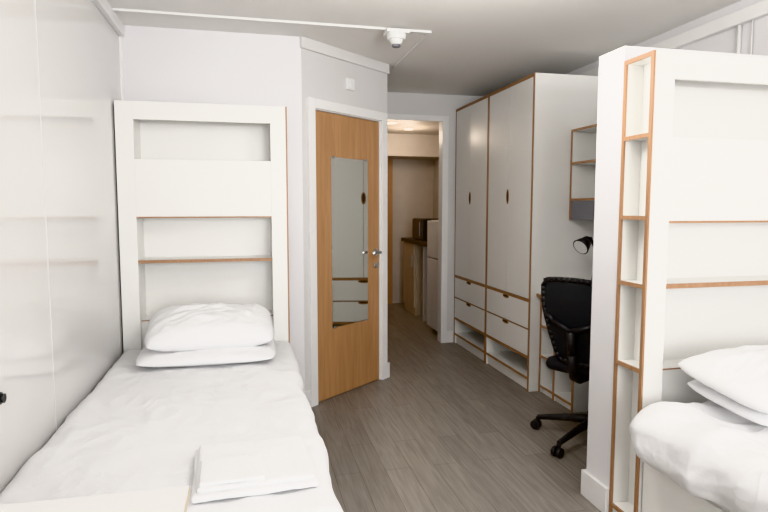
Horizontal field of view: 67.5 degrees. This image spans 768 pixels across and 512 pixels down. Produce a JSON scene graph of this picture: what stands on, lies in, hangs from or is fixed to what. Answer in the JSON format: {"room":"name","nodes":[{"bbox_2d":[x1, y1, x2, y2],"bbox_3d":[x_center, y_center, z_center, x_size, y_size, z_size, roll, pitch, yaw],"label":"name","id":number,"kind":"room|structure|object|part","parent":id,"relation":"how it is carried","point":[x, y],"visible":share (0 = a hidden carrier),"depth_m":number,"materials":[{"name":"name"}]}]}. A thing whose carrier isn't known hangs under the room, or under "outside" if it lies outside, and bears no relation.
{"room":"dormitory bedroom","nodes":[
{"label":"dormitory bedroom","id":0,"kind":"room"},
{"bbox_2d":[0,0,123,492],"bbox_3d":[-0.924,0.089,0.541,0.100,2.410,6.254,-1,5,-13],"label":"wall","id":1,"kind":"structure","parent":0,"point":[78,61],"depth_m":2.20,"materials":[{"name":"white paint"}]},
{"bbox_2d":[0,392,6,404],"bbox_3d":[-1.124,0.418,1.690,0.017,0.036,0.036,-1,5,-13],"label":"door stop","id":2,"kind":"object","parent":1,"relation":"attached to","point":[3,397],"visible":1,"depth_m":1.68,"materials":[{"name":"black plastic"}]},
{"bbox_2d":[34,0,123,430],"bbox_3d":[-1.255,-0.017,2.206,0.012,2.340,2.654,-1,5,-13],"label":"trim","id":3,"kind":"structure","parent":1,"relation":"attached to","point":[120,37],"depth_m":2.14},
{"bbox_2d":[92,0,124,36],"bbox_3d":[-0.850,-1.073,0.408,0.030,0.070,6.154,-1,5,-13],"label":"trim","id":4,"kind":"structure","parent":1,"relation":"attached to","point":[104,7],"depth_m":3.08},
{"bbox_2d":[122,25,304,390],"bbox_3d":[-1.054,-0.176,3.659,1.065,2.410,0.100,-1,5,-13],"label":"wall","id":5,"kind":"structure","parent":0,"point":[160,64],"depth_m":3.56,"materials":[{"name":"paint"}]},
{"bbox_2d":[301,48,386,390],"bbox_3d":[-0.289,-0.215,4.116,0.100,2.410,0.900,4,6,37],"label":"wall","id":6,"kind":"structure","parent":0,"point":[323,77],"depth_m":3.83,"materials":[{"name":"paint"}]},
{"bbox_2d":[300,36,388,73],"bbox_3d":[-0.244,-1.378,3.979,0.717,0.070,0.591,-1,5,-13],"label":"crown molding","id":7,"kind":"structure","parent":6,"relation":"attached to","point":[305,43],"depth_m":3.91,"materials":[{"name":"white paint"}]},
{"bbox_2d":[316,111,378,401],"bbox_3d":[-0.265,0.000,4.132,0.042,1.966,0.687,4,6,37],"label":"door","id":8,"kind":"structure","parent":6,"relation":"in","point":[348,355],"depth_m":4.08,"materials":[{"name":"brown wood"}]},
{"bbox_2d":[331,156,367,328],"bbox_3d":[-0.239,-0.099,4.110,0.012,1.198,0.393,4,6,37],"label":"wall mirror","id":9,"kind":"object","parent":8,"relation":"attached to","point":[349,177],"visible":1,"depth_m":4.10,"materials":[{"name":"silver mirror"}]},
{"bbox_2d":[373,249,381,267],"bbox_3d":[-0.059,0.022,4.313,0.068,0.148,0.121,4,6,37],"label":"door handle","id":10,"kind":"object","parent":8,"relation":"attached to","point":[376,252],"depth_m":4.34,"materials":[{"name":"metal"}]},
{"bbox_2d":[307,97,387,406],"bbox_3d":[-0.274,-0.034,4.136,0.118,2.045,0.837,4,6,37],"label":"door frame","id":11,"kind":"structure","parent":6,"relation":"attached to","point":[313,104],"depth_m":3.92,"materials":[{"name":"white wood"}]},
{"bbox_2d":[305,362,389,405],"bbox_3d":[-0.239,0.928,4.184,0.016,0.120,0.915,4,6,37],"label":"baseboard","id":12,"kind":"structure","parent":6,"relation":"attached to","point":[307,393],"depth_m":3.85,"materials":[{"name":"white wood"}]},
{"bbox_2d":[346,78,354,90],"bbox_3d":[-0.232,-1.194,4.001,0.029,0.080,0.080,4,6,37],"label":"fire alarm","id":13,"kind":"object","parent":6,"relation":"attached to","point":[350,83],"visible":1,"depth_m":3.99,"materials":[{"name":"white plastic"}]},
{"bbox_2d":[392,159,433,302],"bbox_3d":[-0.033,-0.471,7.938,1.480,2.270,0.100,-1,5,-13],"label":"wall","id":14,"kind":"structure","parent":0,"point":[413,180],"depth_m":7.96,"materials":[{"name":"paint"}]},
{"bbox_2d":[388,159,392,303],"bbox_3d":[-0.303,-0.315,7.791,0.860,1.985,0.088,-1,5,-13],"label":"door","id":15,"kind":"structure","parent":14,"relation":"in","point":[390,161],"depth_m":7.87,"materials":[{"name":"brown wood"}]},
{"bbox_2d":[387,265,387,303],"bbox_3d":[-0.299,-0.297,7.819,0.720,1.935,0.040,-1,5,-13],"label":"door leaf","id":16,"kind":"structure","parent":15,"relation":"attached to","point":[387,265],"depth_m":7.94,"materials":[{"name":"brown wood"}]},
{"bbox_2d":[388,133,438,159],"bbox_3d":[0.035,-1.437,7.563,1.480,0.280,0.500,-1,5,-13],"label":"wall","id":17,"kind":"structure","parent":0,"point":[400,146],"depth_m":7.40,"materials":[{"name":"paint"}]},
{"bbox_2d":[388,120,438,134],"bbox_3d":[0.225,-1.557,6.736,1.480,0.100,2.370,-1,5,-13],"label":"ceiling","id":18,"kind":"structure","parent":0,"point":[420,127],"depth_m":6.75,"materials":[{"name":"white paint"}]},
{"bbox_2d":[403,127,413,129],"bbox_3d":[0.292,-1.500,6.762,0.130,0.021,0.130,-1,5,-13],"label":"recessed light","id":19,"kind":"object","parent":18,"relation":"in","point":[406,128],"depth_m":6.72,"materials":[{"name":"white plastic"}]},
{"bbox_2d":[107,0,740,95],"bbox_3d":[0.556,-1.250,1.481,3.800,0.100,8.030,-1,5,-13],"label":"ceiling","id":20,"kind":"structure","parent":0,"point":[473,47],"depth_m":3.44,"materials":[{"name":"paint"}]},
{"bbox_2d":[112,8,431,67],"bbox_3d":[-0.688,-1.386,3.742,1.803,0.014,0.915,-1,5,-13],"label":"conduit","id":21,"kind":"object","parent":20,"relation":"attached to","point":[422,39],"depth_m":3.30,"materials":[{"name":"white plastic"}]},
{"bbox_2d":[383,28,409,47],"bbox_3d":[0.074,-1.308,3.466,0.140,0.094,0.119,-1,5,-13],"label":"smoke detector","id":22,"kind":"object","parent":20,"relation":"attached to","point":[395,36],"visible":1,"depth_m":3.42,"materials":[{"name":"white plastic"}]},
{"bbox_2d":[387,92,483,341],"bbox_3d":[0.505,-0.344,5.632,1.480,2.410,0.100,-1,5,-13],"label":"wall","id":23,"kind":"structure","parent":0,"point":[397,103],"depth_m":5.54,"materials":[{"name":"paint"}]},
{"bbox_2d":[388,114,448,342],"bbox_3d":[0.212,-0.238,5.565,0.815,2.210,0.115,-1,5,-13],"label":"trim","id":24,"kind":"structure","parent":23,"relation":"attached to","point":[443,121],"depth_m":5.60,"materials":[{"name":"white wood"}]},
{"bbox_2d":[447,330,452,342],"bbox_3d":[0.653,0.798,5.706,0.069,0.120,0.014,-1,5,-13],"label":"baseboard","id":25,"kind":"structure","parent":23,"relation":"attached to","point":[449,332],"depth_m":5.70,"materials":[{"name":"white wood"}]},
{"bbox_2d":[433,159,438,217],"bbox_3d":[0.952,-0.387,6.954,0.010,2.270,2.270,-1,5,-13],"label":"lining","id":26,"kind":"object","parent":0,"point":[436,162],"depth_m":7.91,"materials":[{"name":"paint"}]},
{"bbox_2d":[311,303,600,511],"bbox_3d":[0.265,1.144,2.942,3.800,0.100,10.600,-1,5,-13],"label":"floor","id":27,"kind":"structure","parent":0,"point":[447,430],"depth_m":3.33,"materials":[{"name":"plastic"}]},
{"bbox_2d":[0,486,189,511],"bbox_3d":[-0.616,0.905,0.818,0.590,0.737,0.819,-1,5,-13],"label":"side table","id":28,"kind":"object","parent":27,"relation":"on","point":[175,499],"visible":1,"depth_m":1.17,"materials":[{"name":"white wood"}]},
{"bbox_2d":[0,341,342,511],"bbox_3d":[-0.791,0.865,2.422,0.977,0.545,2.073,-1,5,-13],"label":"bed","id":29,"kind":"object","parent":27,"relation":"on","point":[140,428],"visible":0.72,"depth_m":2.07,"materials":[{"name":"white fabric"}]},
{"bbox_2d":[135,338,275,366],"bbox_3d":[-0.933,0.496,3.070,0.699,0.100,0.447,-1,5,-12],"label":"pillow","id":30,"kind":"object","parent":29,"relation":"on","point":[146,357],"visible":0.55,"depth_m":2.89,"materials":[{"name":"fabric"}]},
{"bbox_2d":[144,302,274,351],"bbox_3d":[-0.937,0.377,3.121,0.660,0.227,0.426,-1,5,-16],"label":"pillow","id":31,"kind":"object","parent":30,"relation":"on","point":[191,326],"visible":0.98,"depth_m":2.98,"materials":[{"name":"fabric"}]},
{"bbox_2d":[190,435,318,503],"bbox_3d":[-0.397,0.630,1.752,0.352,0.045,0.341,-1,5,-16],"label":"folded towel","id":32,"kind":"object","parent":29,"relation":"on","point":[262,466],"visible":1,"depth_m":1.67,"materials":[{"name":"white fabric"}]},
{"bbox_2d":[114,100,289,351],"bbox_3d":[-1.061,0.080,3.478,0.946,1.931,0.221,-1,5,-13],"label":"shelf","id":33,"kind":"object","parent":27,"relation":"on","point":[202,189],"visible":0.8,"depth_m":3.43,"materials":[{"name":"white laminate"}]},
{"bbox_2d":[401,237,428,320],"bbox_3d":[0.650,0.276,7.007,0.560,0.940,1.340,-1,5,-13],"label":"cabinet","id":34,"kind":"object","parent":27,"relation":"on","point":[415,256],"depth_m":7.10,"materials":[{"name":"wood"}]},
{"bbox_2d":[401,237,426,246],"bbox_3d":[0.650,-0.170,6.969,0.560,0.045,1.340,-1,5,-13],"label":"countertop","id":35,"kind":"structure","parent":34,"relation":"on","point":[409,239],"depth_m":6.99,"materials":[{"name":"brown wood"}]},
{"bbox_2d":[412,218,437,240],"bbox_3d":[0.607,-0.326,7.008,0.440,0.260,0.480,-1,5,-13],"label":"microwave","id":36,"kind":"object","parent":34,"relation":"on","point":[419,225],"visible":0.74,"depth_m":6.85,"materials":[{"name":"black plastic"}]},
{"bbox_3d":[0.407,-0.327,6.961,0.030,0.230,0.460,-1,5,-13],"label":"door","id":37,"kind":"part","parent":36,"relation":"part of","materials":[{"name":"black glass"}]},
{"bbox_2d":[427,220,437,330],"bbox_3d":[0.812,0.225,6.072,0.625,1.200,0.500,-1,5,-13],"label":"fridge","id":38,"kind":"object","parent":27,"relation":"on","point":[432,226],"visible":0.21,"depth_m":6.05,"materials":[{"name":"white plastic"}]},
{"bbox_2d":[454,73,598,391],"bbox_3d":[1.137,-0.213,4.911,0.559,2.270,1.572,-1,5,-13],"label":"wardrobe","id":39,"kind":"object","parent":27,"relation":"on","point":[514,230],"visible":0.89,"depth_m":4.33,"materials":[{"name":"white laminate"}]},
{"bbox_2d":[530,277,591,458],"bbox_3d":[1.184,0.582,3.248,0.699,0.968,0.719,-4,6,-41],"label":"office chair","id":40,"kind":"object","parent":27,"relation":"on","point":[566,302],"visible":0.53,"depth_m":3.10,"materials":[{"name":"black plastic"}]},
{"bbox_3d":[1.031,0.407,3.089,0.338,0.593,0.305,1,5,7],"label":"frame","id":41,"kind":"part","parent":40,"relation":"part of","materials":[{"name":"black plastic"}]},
{"bbox_3d":[1.228,0.616,3.281,0.441,0.082,0.453,-4,6,-41],"label":"seat","id":42,"kind":"part","parent":40,"relation":"part of","materials":[{"name":"black fabric"}]},
{"bbox_2d":[536,293,588,412],"bbox_3d":[1.501,0.682,3.528,0.508,0.722,1.415,-1,5,-13],"label":"desk","id":43,"kind":"object","parent":27,"relation":"on","point":[557,385],"visible":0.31,"depth_m":4.00,"materials":[{"name":"white laminate"}]},
{"bbox_2d":[573,236,593,279],"bbox_3d":[1.383,0.074,3.925,0.228,0.423,0.148,-3,6,-29],"label":"desk lamp","id":44,"kind":"object","parent":43,"relation":"on","point":[582,245],"visible":0.56,"depth_m":3.85,"materials":[{"name":"black plastic"}]},
{"bbox_2d":[609,50,767,511],"bbox_3d":[1.478,0.167,2.450,0.984,1.931,0.179,-1,5,-13],"label":"shelf","id":45,"kind":"object","parent":27,"relation":"on","point":[692,257],"visible":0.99,"depth_m":2.39,"materials":[{"name":"white laminate"}]},
{"bbox_2d":[629,400,767,511],"bbox_3d":[1.667,0.904,1.420,1.143,0.638,2.010,-1,5,-13],"label":"bed","id":46,"kind":"object","parent":27,"relation":"on","point":[706,456],"visible":0.93,"depth_m":1.93,"materials":[{"name":"white fabric"}]},
{"bbox_2d":[678,345,767,413],"bbox_3d":[1.516,0.440,2.133,0.738,0.180,0.423,-1,5,-17],"label":"pillow","id":47,"kind":"object","parent":46,"relation":"on","point":[740,374],"visible":1,"depth_m":2.04,"materials":[{"name":"fabric"}]},
{"bbox_2d":[687,380,767,426],"bbox_3d":[1.548,0.514,2.136,0.718,0.114,0.406,-1,5,-13],"label":"pillow","id":48,"kind":"object","parent":46,"relation":"on","point":[760,418],"visible":0.34,"depth_m":2.02,"materials":[{"name":"fabric"}]},
{"bbox_2d":[567,0,767,74],"bbox_3d":[1.881,-0.138,3.210,0.100,2.410,10.200,-1,5,-13],"label":"wall","id":49,"kind":"structure","parent":0,"point":[724,42],"depth_m":3.09,"materials":[{"name":"paint"}]},
{"bbox_2d":[569,124,596,220],"bbox_3d":[1.557,-0.547,3.734,0.274,0.636,0.832,-1,5,-13],"label":"wall shelf","id":50,"kind":"object","parent":49,"relation":"attached to","point":[583,139],"visible":0.29,"depth_m":4.09,"materials":[{"name":"white laminate"}]},
{"bbox_2d":[579,0,767,75],"bbox_3d":[2.097,-1.139,1.887,0.040,0.070,7.700,-1,5,-13],"label":"crown molding","id":51,"kind":"object","parent":49,"relation":"attached to","point":[759,10],"visible":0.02,"depth_m":3.12,"materials":[{"name":"white paint"}]},
{"bbox_2d":[736,20,753,54],"bbox_3d":[1.857,-0.557,3.007,0.021,1.280,0.095,-1,5,-13],"label":"conduit","id":52,"kind":"object","parent":49,"relation":"attached to","point":[739,27],"visible":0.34,"depth_m":2.98,"materials":[{"name":"white plastic"}]},
{"bbox_2d":[586,48,757,487],"bbox_3d":[1.453,0.125,2.627,1.008,1.985,0.180,-1,5,-13],"label":"wall partition","id":53,"kind":"structure","parent":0,"point":[611,67],"depth_m":2.50,"materials":[{"name":"paint"}]},
{"bbox_2d":[581,469,608,511],"bbox_3d":[1.179,1.059,2.652,0.486,0.120,0.194,-1,5,-13],"label":"baseboard","id":54,"kind":"structure","parent":53,"relation":"attached to","point":[593,490],"depth_m":2.58,"materials":[{"name":"white wood"}]},
{"bbox_2d":[599,46,767,58],"bbox_3d":[1.452,-0.869,2.543,1.009,0.010,0.181,-1,5,-13],"label":"cap","id":55,"kind":"object","parent":53,"relation":"on","point":[623,47],"visible":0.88,"depth_m":2.42,"materials":[{"name":"white wood"}]}
]}

